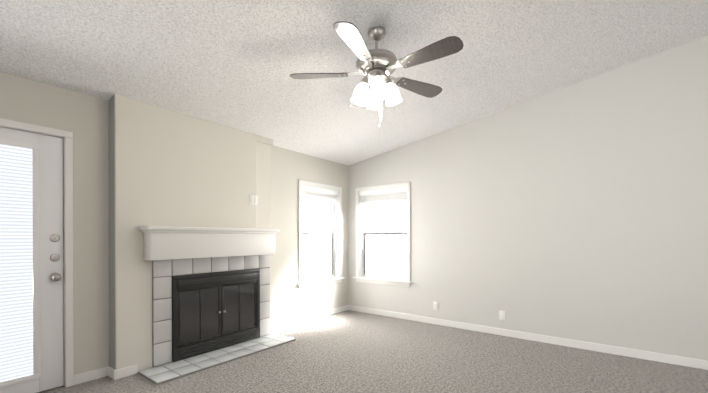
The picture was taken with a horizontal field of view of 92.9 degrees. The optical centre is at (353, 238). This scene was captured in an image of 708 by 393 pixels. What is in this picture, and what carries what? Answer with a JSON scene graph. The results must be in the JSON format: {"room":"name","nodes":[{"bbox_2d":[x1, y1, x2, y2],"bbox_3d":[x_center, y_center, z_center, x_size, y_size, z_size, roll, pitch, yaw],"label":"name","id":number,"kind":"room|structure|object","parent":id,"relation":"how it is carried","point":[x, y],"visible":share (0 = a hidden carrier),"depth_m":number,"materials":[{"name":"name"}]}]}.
{"room":"living room","nodes":[
{"label":"living room","id":0,"kind":"room"},
{"bbox_2d":[0,71,347,374],"bbox_3d":[-1.983,-0.057,3.370,0.150,2.540,6.300,0,0,37],"label":"wall","id":1,"kind":"structure","parent":0,"point":[83,118],"depth_m":2.94,"materials":[{"name":"grey paint"}]},
{"bbox_2d":[0,127,63,392],"bbox_3d":[-2.646,0.192,2.384,0.123,2.026,0.916,0,0,37],"label":"door","id":2,"kind":"structure","parent":1,"relation":"in","point":[31,274],"depth_m":2.61,"materials":[{"name":"painted wood"},{"name":"brushed nickel"},{"name":"glass"}]},
{"bbox_2d":[0,118,73,387],"bbox_3d":[-2.697,0.170,2.424,0.169,2.095,1.030,0,0,37],"label":"door frame","id":3,"kind":"structure","parent":1,"relation":"attached to","point":[69,341],"depth_m":2.76,"materials":[{"name":"white wood"}]},
{"bbox_2d":[271,305,347,330],"bbox_3d":[-0.622,1.163,5.016,0.014,0.085,1.680,0,0,37],"label":"baseboard","id":4,"kind":"structure","parent":1,"relation":"attached to","point":[298,320],"depth_m":4.92,"materials":[{"name":"white wood"}]},
{"bbox_2d":[297,180,344,288],"bbox_3d":[-0.540,-0.065,5.205,0.194,1.560,1.023,0,0,37],"label":"window","id":5,"kind":"structure","parent":1,"relation":"in","point":[320,230],"depth_m":5.27,"materials":[{"name":"white"}]},
{"bbox_2d":[108,94,272,370],"bbox_3d":[-1.599,-0.058,3.624,0.149,2.540,1.710,0,0,37],"label":"wall","id":6,"kind":"structure","parent":0,"point":[167,167],"depth_m":3.17,"materials":[{"name":"white paint"}]},
{"bbox_2d":[249,195,257,204],"bbox_3d":[-1.196,-0.463,4.012,0.014,0.116,0.116,0,0,37],"label":"switch plate","id":7,"kind":"object","parent":6,"relation":"attached to","point":[253,199],"visible":1,"depth_m":4.01,"materials":[{"name":"white plastic"}]},
{"bbox_2d":[0,0,707,165],"bbox_3d":[0.854,-1.817,1.187,7.300,1.244,6.300,0,0,37],"label":"ceiling","id":8,"kind":"structure","parent":0,"point":[235,64],"depth_m":2.74,"materials":[{"name":"white paint"}]},
{"bbox_2d":[289,21,463,128],"bbox_3d":[0.204,-1.202,2.503,1.227,0.761,1.271,0,0,37],"label":"ceiling fan","id":9,"kind":"object","parent":8,"relation":"hanging from","point":[376,68],"visible":0.98,"depth_m":2.46,"materials":[{"name":"silver metal"}]},
{"bbox_2d":[37,310,707,392],"bbox_3d":[0.854,1.272,1.201,7.300,0.100,6.300,0,0,37],"label":"floor","id":10,"kind":"structure","parent":0,"point":[348,351],"depth_m":3.15,"materials":[{"name":"carpet"}]},
{"bbox_2d":[138,226,295,384],"bbox_3d":[-1.324,0.549,3.526,0.406,1.327,1.544,0,0,37],"label":"fireplace","id":11,"kind":"object","parent":10,"relation":"on","point":[210,297],"visible":1,"depth_m":3.46,"materials":[{"name":"white"}]},
{"bbox_2d":[348,36,707,360],"bbox_3d":[2.785,-0.697,3.587,7.150,3.818,0.150,0,0,37],"label":"wall","id":12,"kind":"structure","parent":0,"point":[578,211],"depth_m":3.75,"materials":[{"name":"grey paint"}]},
{"bbox_2d":[353,182,412,286],"bbox_3d":[0.464,-0.066,5.333,1.079,1.560,0.194,0,0,37],"label":"window","id":13,"kind":"structure","parent":12,"relation":"in","point":[382,231],"depth_m":5.37,"materials":[{"name":"white"}]},
{"bbox_2d":[433,302,437,309],"bbox_3d":[1.150,0.947,4.746,0.072,0.116,0.009,0,0,37],"label":"electrical outlet","id":14,"kind":"object","parent":12,"relation":"attached to","point":[435,305],"visible":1,"depth_m":4.75,"materials":[{"name":"white plastic"}]},
{"bbox_2d":[499,311,504,319],"bbox_3d":[1.851,0.959,4.205,0.072,0.116,0.015,0,0,37],"label":"electrical outlet","id":15,"kind":"object","parent":12,"relation":"attached to","point":[501,315],"visible":1,"depth_m":4.21,"materials":[{"name":"white plastic"}]},
{"bbox_2d":[348,305,707,369],"bbox_3d":[2.674,1.170,3.574,7.000,0.085,0.017,0,0,37],"label":"baseboard","id":16,"kind":"structure","parent":12,"relation":"attached to","point":[659,357],"depth_m":3.86,"materials":[{"name":"white wood"}]}
]}

